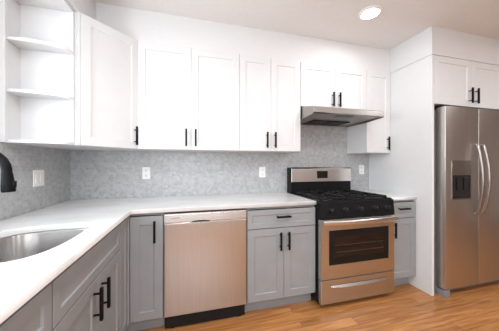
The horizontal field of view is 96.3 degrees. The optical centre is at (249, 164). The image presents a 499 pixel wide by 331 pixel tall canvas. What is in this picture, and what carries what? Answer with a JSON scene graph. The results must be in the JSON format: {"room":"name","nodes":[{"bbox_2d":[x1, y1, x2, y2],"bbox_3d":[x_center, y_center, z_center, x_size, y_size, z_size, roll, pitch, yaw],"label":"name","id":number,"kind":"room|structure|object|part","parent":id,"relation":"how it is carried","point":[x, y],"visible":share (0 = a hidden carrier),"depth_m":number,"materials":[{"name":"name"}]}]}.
{"room":"kitchen","nodes":[
{"label":"kitchen","id":0,"kind":"room"},
{"bbox_2d":[95,0,498,49],"bbox_3d":[2.596,-1.341,0.751,7.740,0.100,4.840,0,0,-15],"label":"ceiling","id":1,"kind":"structure","parent":0,"point":[399,21],"depth_m":1.94,"materials":[{"name":"paint"}]},
{"bbox_2d":[66,0,389,73],"bbox_3d":[0.044,-1.157,2.049,3.233,0.268,0.780,0,0,-15],"label":"soffit","id":2,"kind":"object","parent":1,"relation":"attached to","point":[140,25],"depth_m":2.06,"materials":[{"name":"white paint"}]},
{"bbox_2d":[358,5,382,19],"bbox_3d":[1.028,-1.285,1.905,0.184,0.012,0.184,0,0,-15],"label":"recessed light","id":3,"kind":"object","parent":1,"relation":"in","point":[370,12],"visible":1,"depth_m":1.89,"materials":[{"name":"white plastic"}]},
{"bbox_2d":[390,26,498,72],"bbox_3d":[2.103,-1.161,2.597,1.026,0.261,0.778,0,0,-15],"label":"soffit","id":4,"kind":"object","parent":1,"relation":"attached to","point":[433,40],"depth_m":2.22,"materials":[{"name":"white paint"}]},
{"bbox_2d":[138,281,498,330],"bbox_3d":[2.596,1.274,0.751,7.740,0.080,4.840,0,0,-15],"label":"floor","id":5,"kind":"structure","parent":0,"point":[407,308],"depth_m":1.82,"materials":[{"name":"brown wood"}]},
{"bbox_2d":[0,284,51,330],"bbox_3d":[-0.824,0.793,0.339,0.656,0.882,0.610,0,0,-15],"label":"base cabinet","id":6,"kind":"object","parent":5,"relation":"on","point":[35,314],"visible":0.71,"depth_m":0.63,"materials":[{"name":"grey paint"}]},
{"bbox_2d":[0,192,315,323],"bbox_3d":[-0.321,0.336,1.248,2.096,0.030,2.120,0,0,-15],"label":"countertop","id":7,"kind":"structure","parent":6,"relation":"on","point":[22,279],"depth_m":1.23,"materials":[{"name":"white stone"}]},
{"bbox_2d":[0,153,16,192],"bbox_3d":[-1.170,0.123,0.953,0.243,0.394,0.124,0,0,-15],"label":"faucet","id":8,"kind":"object","parent":7,"relation":"on","point":[7,182],"visible":1,"depth_m":0.99,"materials":[{"name":"black metal"}]},
{"bbox_3d":[-1.180,0.078,0.984,0.216,0.305,0.037,0,0,-15],"label":"spout","id":9,"kind":"part","parent":8,"relation":"part of","materials":[{"name":"black metal"}]},
{"bbox_2d":[0,228,87,262],"bbox_3d":[-0.964,0.477,0.939,0.414,0.246,0.542,0,0,-15],"label":"sink","id":10,"kind":"object","parent":7,"relation":"in","point":[15,247],"visible":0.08,"depth_m":1.14,"materials":[{"name":"metal"}]},
{"bbox_2d":[24,225,119,330],"bbox_3d":[-0.994,0.793,0.978,0.656,0.882,0.708,0,0,-15],"label":"base cabinet","id":11,"kind":"object","parent":5,"relation":"on","point":[86,295],"visible":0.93,"depth_m":1.00,"materials":[{"name":"grey paint"}]},
{"bbox_3d":[-0.679,0.824,0.880,0.020,0.584,0.350,0,0,-15],"label":"door","id":12,"kind":"part","parent":11,"relation":"part of","materials":[{"name":"grey paint"}]},
{"bbox_3d":[-0.685,0.635,1.012,0.040,0.148,0.015,0,0,-15],"label":"handle","id":13,"kind":"part","parent":11,"relation":"part of","materials":[{"name":"black metal"}]},
{"bbox_3d":[-0.709,0.635,1.103,0.040,0.148,0.015,0,0,-15],"label":"handle","id":14,"kind":"part","parent":11,"relation":"part of","materials":[{"name":"black metal"}]},
{"bbox_3d":[-0.770,0.824,1.220,0.020,0.584,0.350,0,0,-15],"label":"door","id":15,"kind":"part","parent":11,"relation":"part of","materials":[{"name":"grey paint"}]},
{"bbox_2d":[119,212,165,330],"bbox_3d":[-1.094,0.793,1.730,0.849,0.882,0.792,0,0,-15],"label":"base cabinet","id":16,"kind":"object","parent":5,"relation":"on","point":[141,249],"visible":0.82,"depth_m":1.60,"materials":[{"name":"grey paint"}]},
{"bbox_3d":[-0.837,0.746,1.474,0.020,0.740,0.159,0,0,-15],"label":"door","id":17,"kind":"part","parent":16,"relation":"part of","materials":[{"name":"grey paint"}]},
{"bbox_3d":[-0.737,0.746,1.607,0.216,0.740,0.020,0,0,-15],"label":"door","id":18,"kind":"part","parent":16,"relation":"part of","materials":[{"name":"grey paint"}]},
{"bbox_3d":[-0.676,0.482,1.593,0.015,0.155,0.040,0,0,-15],"label":"handle","id":19,"kind":"part","parent":16,"relation":"part of","materials":[{"name":"black metal"}]},
{"bbox_2d":[164,208,245,328],"bbox_3d":[-0.399,0.798,1.985,0.613,0.872,0.616,0,0,-15],"label":"dishwasher","id":20,"kind":"object","parent":5,"relation":"on","point":[205,250],"visible":1,"depth_m":1.69,"materials":[{"name":"metal"}]},
{"bbox_3d":[-0.326,0.396,1.711,0.613,0.068,0.042,0,0,-15],"label":"control panel","id":21,"kind":"part","parent":20,"relation":"part of","materials":[{"name":"metal"}]},
{"bbox_2d":[244,205,314,311],"bbox_3d":[0.204,0.793,2.145,0.616,0.882,0.656,0,0,-15],"label":"base cabinet","id":22,"kind":"object","parent":5,"relation":"on","point":[280,241],"visible":0.93,"depth_m":1.86,"materials":[{"name":"grey paint"}]},
{"bbox_3d":[0.133,0.824,1.838,0.314,0.584,0.020,0,0,-15],"label":"door","id":23,"kind":"part","parent":22,"relation":"part of","materials":[{"name":"grey paint"}]},
{"bbox_3d":[0.276,0.451,1.876,0.610,0.150,0.020,0,0,-15],"label":"drawer","id":24,"kind":"part","parent":22,"relation":"part of","materials":[{"name":"grey paint"}]},
{"bbox_3d":[0.258,0.635,1.841,0.015,0.148,0.040,0,0,-15],"label":"handle","id":25,"kind":"part","parent":22,"relation":"part of","materials":[{"name":"black metal"}]},
{"bbox_3d":[0.283,0.434,1.848,0.125,0.015,0.040,0,0,-15],"label":"handle","id":26,"kind":"part","parent":22,"relation":"part of","materials":[{"name":"black metal"}]},
{"bbox_3d":[0.328,0.635,1.859,0.015,0.148,0.040,0,0,-15],"label":"handle","id":27,"kind":"part","parent":22,"relation":"part of","materials":[{"name":"black metal"}]},
{"bbox_3d":[0.429,0.824,1.916,0.294,0.584,0.020,0,0,-15],"label":"door","id":28,"kind":"part","parent":22,"relation":"part of","materials":[{"name":"grey paint"}]},
{"bbox_2d":[287,167,398,304],"bbox_3d":[0.894,0.634,2.272,0.770,1.199,0.761,0,0,-15],"label":"stove","id":29,"kind":"object","parent":5,"relation":"on","point":[354,229],"visible":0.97,"depth_m":1.99,"materials":[{"name":"silver metal"}]},
{"bbox_2d":[291,191,391,202],"bbox_3d":[0.894,0.327,2.270,0.770,0.022,0.555,0,0,-15],"label":"cooktop","id":30,"kind":"object","parent":29,"relation":"in","point":[336,196],"depth_m":2.09,"materials":[{"name":"black metal"}]},
{"bbox_3d":[0.968,0.728,1.993,0.770,0.508,0.041,0,0,-15],"label":"oven door","id":31,"kind":"part","parent":29,"relation":"part of","materials":[{"name":"metal"}]},
{"bbox_3d":[0.968,1.088,1.994,0.770,0.201,0.039,0,0,-15],"label":"storage drawer","id":32,"kind":"part","parent":29,"relation":"part of","materials":[{"name":"metal"}]},
{"bbox_3d":[0.976,0.714,1.975,0.513,0.180,0.001,0,0,-15],"label":"glass","id":33,"kind":"part","parent":29,"relation":"part of","materials":[{"name":"black glass"}]},
{"bbox_3d":[0.982,0.492,1.939,0.764,0.043,0.072,0,0,-15],"label":"oven handle","id":34,"kind":"part","parent":29,"relation":"part of","materials":[{"name":"metal"}]},
{"bbox_2d":[369,54,433,295],"bbox_3d":[1.621,0.103,2.464,0.026,2.261,0.768,0,0,-15],"label":"end panel","id":35,"kind":"object","parent":5,"relation":"on","point":[408,169],"visible":0.56,"depth_m":2.22,"materials":[{"name":"white paint"}]},
{"bbox_2d":[394,199,415,285],"bbox_3d":[1.426,0.793,2.470,0.344,0.882,0.656,0,0,-15],"label":"base cabinet","id":36,"kind":"object","parent":5,"relation":"on","point":[405,227],"visible":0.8,"depth_m":2.21,"materials":[{"name":"grey paint"}]},
{"bbox_2d":[357,189,416,200],"bbox_3d":[1.421,0.336,2.485,0.346,0.030,0.624,0,0,-15],"label":"countertop","id":37,"kind":"structure","parent":36,"relation":"on","point":[394,196],"depth_m":2.29,"materials":[{"name":"white stone"}]},
{"bbox_3d":[1.395,0.635,2.143,0.015,0.148,0.040,0,0,-15],"label":"handle","id":38,"kind":"part","parent":36,"relation":"part of","materials":[{"name":"black metal"}]},
{"bbox_3d":[1.497,0.451,2.200,0.338,0.150,0.020,0,0,-15],"label":"drawer","id":39,"kind":"part","parent":36,"relation":"part of","materials":[{"name":"grey paint"}]},
{"bbox_2d":[434,105,498,297],"bbox_3d":[2.146,0.339,2.522,0.904,1.790,0.864,0,0,-15],"label":"refrigerator","id":40,"kind":"object","parent":5,"relation":"on","point":[466,140],"visible":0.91,"depth_m":2.13,"materials":[{"name":"grey metal"}]},
{"bbox_3d":[2.001,0.311,2.149,0.430,1.695,0.078,0,0,-15],"label":"freezer door","id":41,"kind":"part","parent":40,"relation":"part of","materials":[{"name":"metal"}]},
{"bbox_3d":[2.190,0.141,2.125,0.026,0.689,0.075,0,0,-10],"label":"handle","id":42,"kind":"part","parent":40,"relation":"part of","materials":[{"name":"metal"}]},
{"bbox_3d":[2.271,0.141,2.147,0.026,0.689,0.075,0,0,-20],"label":"handle","id":43,"kind":"part","parent":40,"relation":"part of","materials":[{"name":"metal"}]},
{"bbox_3d":[2.441,0.311,2.266,0.466,1.695,0.078,0,0,-15],"label":"fridge door","id":44,"kind":"part","parent":40,"relation":"part of","materials":[{"name":"metal"}]},
{"bbox_3d":[1.990,-0.029,3.032,7.740,2.525,0.120,0,0,-15],"label":"wall","id":45,"kind":"structure","parent":0,"visible":0},
{"bbox_2d":[23,12,142,150],"bbox_3d":[-1.223,-0.574,1.790,0.631,0.896,0.610,0,0,-15],"label":"upper cabinet","id":46,"kind":"object","parent":45,"relation":"attached to","point":[106,58],"visible":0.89,"depth_m":1.65,"materials":[{"name":"white paint"}]},
{"bbox_3d":[-1.037,-0.575,1.689,0.020,0.894,0.413,0,0,31],"label":"door","id":47,"kind":"part","parent":46,"relation":"part of","materials":[{"name":"white paint"}]},
{"bbox_3d":[-0.924,-0.231,1.820,0.040,0.150,0.015,0,0,31],"label":"handle","id":48,"kind":"part","parent":46,"relation":"part of","materials":[{"name":"black metal"}]},
{"bbox_2d":[142,167,149,178],"bbox_3d":[-0.999,0.086,2.162,0.072,0.116,0.009,0,0,-15],"label":"power outlet","id":49,"kind":"object","parent":45,"relation":"attached to","point":[145,170],"visible":1,"depth_m":2.16,"materials":[{"name":"white plastic"}]},
{"bbox_2d":[138,41,238,151],"bbox_3d":[-0.548,-0.574,2.100,0.868,0.896,0.356,0,0,-15],"label":"upper cabinet","id":50,"kind":"object","parent":45,"relation":"attached to","point":[188,98],"visible":0.99,"depth_m":1.96,"materials":[{"name":"white paint"}]},
{"bbox_3d":[-0.725,-0.574,1.920,0.430,0.894,0.020,0,0,-15],"label":"door","id":51,"kind":"part","parent":50,"relation":"part of","materials":[{"name":"white paint"}]},
{"bbox_3d":[-0.548,-0.231,1.937,0.015,0.150,0.040,0,0,-15],"label":"handle","id":52,"kind":"part","parent":50,"relation":"part of","materials":[{"name":"black metal"}]},
{"bbox_3d":[-0.471,-0.231,1.957,0.015,0.150,0.040,0,0,-15],"label":"handle","id":53,"kind":"part","parent":50,"relation":"part of","materials":[{"name":"black metal"}]},
{"bbox_3d":[-0.305,-0.574,2.031,0.432,0.894,0.020,0,0,-15],"label":"door","id":54,"kind":"part","parent":50,"relation":"part of","materials":[{"name":"white paint"}]},
{"bbox_2d":[70,125,368,199],"bbox_3d":[-0.051,-0.123,2.423,3.226,0.887,0.008,0,0,-15],"label":"backsplash","id":55,"kind":"structure","parent":45,"relation":"attached to","point":[94,174],"depth_m":2.31,"materials":[{"name":"stone"}]},
{"bbox_2d":[259,167,264,176],"bbox_3d":[0.142,0.087,2.465,0.072,0.116,0.009,0,0,-15],"label":"power outlet","id":56,"kind":"object","parent":45,"relation":"attached to","point":[261,169],"visible":1,"depth_m":2.46,"materials":[{"name":"white plastic"}]},
{"bbox_2d":[236,54,299,152],"bbox_3d":[0.174,-0.574,2.292,0.626,0.896,0.356,0,0,-15],"label":"upper cabinet","id":57,"kind":"object","parent":45,"relation":"attached to","point":[269,88],"visible":0.94,"depth_m":2.15,"materials":[{"name":"white paint"}]},
{"bbox_3d":[0.055,-0.574,2.127,0.308,0.894,0.020,0,0,-15],"label":"door","id":58,"kind":"part","parent":57,"relation":"part of","materials":[{"name":"white paint"}]},
{"bbox_3d":[0.170,-0.231,2.127,0.015,0.150,0.040,0,0,-15],"label":"handle","id":59,"kind":"part","parent":57,"relation":"part of","materials":[{"name":"black metal"}]},
{"bbox_3d":[0.249,-0.231,2.148,0.015,0.150,0.040,0,0,-15],"label":"handle","id":60,"kind":"part","parent":57,"relation":"part of","materials":[{"name":"black metal"}]},
{"bbox_3d":[0.357,-0.574,2.207,0.313,0.894,0.020,0,0,-15],"label":"door","id":61,"kind":"part","parent":57,"relation":"part of","materials":[{"name":"white paint"}]},
{"bbox_2d":[300,62,366,109],"bbox_3d":[0.862,-0.802,2.475,0.793,0.441,0.356,0,0,-15],"label":"upper cabinet","id":62,"kind":"object","parent":45,"relation":"attached to","point":[320,85],"visible":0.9,"depth_m":2.33,"materials":[{"name":"white paint"}]},
{"bbox_3d":[0.705,-0.802,2.300,0.397,0.440,0.020,0,0,-15],"label":"door","id":63,"kind":"part","parent":62,"relation":"part of","materials":[{"name":"white paint"}]},
{"bbox_3d":[0.867,-0.669,2.313,0.015,0.150,0.040,0,0,-15],"label":"handle","id":64,"kind":"part","parent":62,"relation":"part of","materials":[{"name":"black metal"}]},
{"bbox_3d":[0.943,-0.669,2.333,0.015,0.150,0.040,0,0,-15],"label":"handle","id":65,"kind":"part","parent":62,"relation":"part of","materials":[{"name":"black metal"}]},
{"bbox_3d":[1.089,-0.802,2.401,0.391,0.440,0.020,0,0,-15],"label":"door","id":66,"kind":"part","parent":62,"relation":"part of","materials":[{"name":"white paint"}]},
{"bbox_2d":[300,106,383,127],"bbox_3d":[0.887,-0.514,2.382,0.782,0.128,0.550,0,0,-15],"label":"range hood","id":67,"kind":"object","parent":45,"relation":"attached to","point":[309,115],"visible":0.98,"depth_m":2.21,"materials":[{"name":"metal"}]},
{"bbox_2d":[359,165,363,173],"bbox_3d":[1.405,0.069,2.801,0.072,0.116,0.009,0,0,-15],"label":"power outlet","id":68,"kind":"object","parent":45,"relation":"attached to","point":[361,167],"visible":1,"depth_m":2.80,"materials":[{"name":"white plastic"}]},
{"bbox_2d":[347,71,389,153],"bbox_3d":[1.400,-0.574,2.618,0.318,0.896,0.356,0,0,-15],"label":"upper cabinet","id":69,"kind":"object","parent":45,"relation":"attached to","point":[373,137],"visible":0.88,"depth_m":2.50,"materials":[{"name":"white paint"}]},
{"bbox_3d":[1.433,-0.574,2.493,0.315,0.894,0.020,0,0,-15],"label":"door","id":70,"kind":"part","parent":69,"relation":"part of","materials":[{"name":"white paint"}]},
{"bbox_2d":[434,55,498,110],"bbox_3d":[2.120,-0.798,2.576,0.990,0.458,0.806,0,0,-15],"label":"upper cabinet","id":71,"kind":"object","parent":45,"relation":"attached to","point":[457,82],"visible":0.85,"depth_m":2.21,"materials":[{"name":"white paint"}]},
{"bbox_3d":[1.972,-0.798,2.170,0.492,0.456,0.020,0,0,-15],"label":"door","id":72,"kind":"part","parent":71,"relation":"part of","materials":[{"name":"white paint"}]},
{"bbox_3d":[2.179,-0.674,2.195,0.015,0.150,0.040,0,0,-15],"label":"handle","id":73,"kind":"part","parent":71,"relation":"part of","materials":[{"name":"black metal"}]},
{"bbox_3d":[2.258,-0.674,2.216,0.015,0.150,0.040,0,0,-15],"label":"handle","id":74,"kind":"part","parent":71,"relation":"part of","materials":[{"name":"black metal"}]},
{"bbox_3d":[2.450,-0.798,2.297,0.492,0.456,0.020,0,0,-15],"label":"door","id":75,"kind":"part","parent":71,"relation":"part of","materials":[{"name":"white paint"}]},
{"bbox_3d":[-1.086,-0.029,-0.228,0.120,2.525,4.600,0,0,-15],"label":"wall","id":76,"kind":"structure","parent":0,"visible":0},
{"bbox_2d":[0,142,69,220],"bbox_3d":[-1.341,0.087,0.983,0.008,0.467,2.130,0,0,-15],"label":"backsplash","id":77,"kind":"structure","parent":76,"relation":"attached to","point":[55,163],"depth_m":1.53,"materials":[{"name":"stone"}]},
{"bbox_2d":[0,0,74,144],"bbox_3d":[-1.294,-0.574,1.380,0.298,0.896,0.158,0,0,-15],"label":"open shelf unit","id":78,"kind":"object","parent":76,"relation":"attached to","point":[37,37],"visible":1,"depth_m":1.42,"materials":[{"name":"white paint"}]},
{"bbox_3d":[-1.288,-0.732,1.383,0.283,0.018,0.122,0,0,-15],"label":"shelf","id":79,"kind":"part","parent":78,"relation":"part of","materials":[{"name":"white paint"}]},
{"bbox_3d":[-1.288,-0.430,1.383,0.283,0.018,0.122,0,0,-15],"label":"shelf","id":80,"kind":"part","parent":78,"relation":"part of","materials":[{"name":"white paint"}]},
{"bbox_2d":[33,170,43,186],"bbox_3d":[-1.491,0.099,1.583,0.010,0.116,0.116,0,0,-15],"label":"light switch","id":81,"kind":"object","parent":76,"relation":"attached to","point":[38,175],"visible":1,"depth_m":1.57,"materials":[{"name":"white plastic"}]}
]}

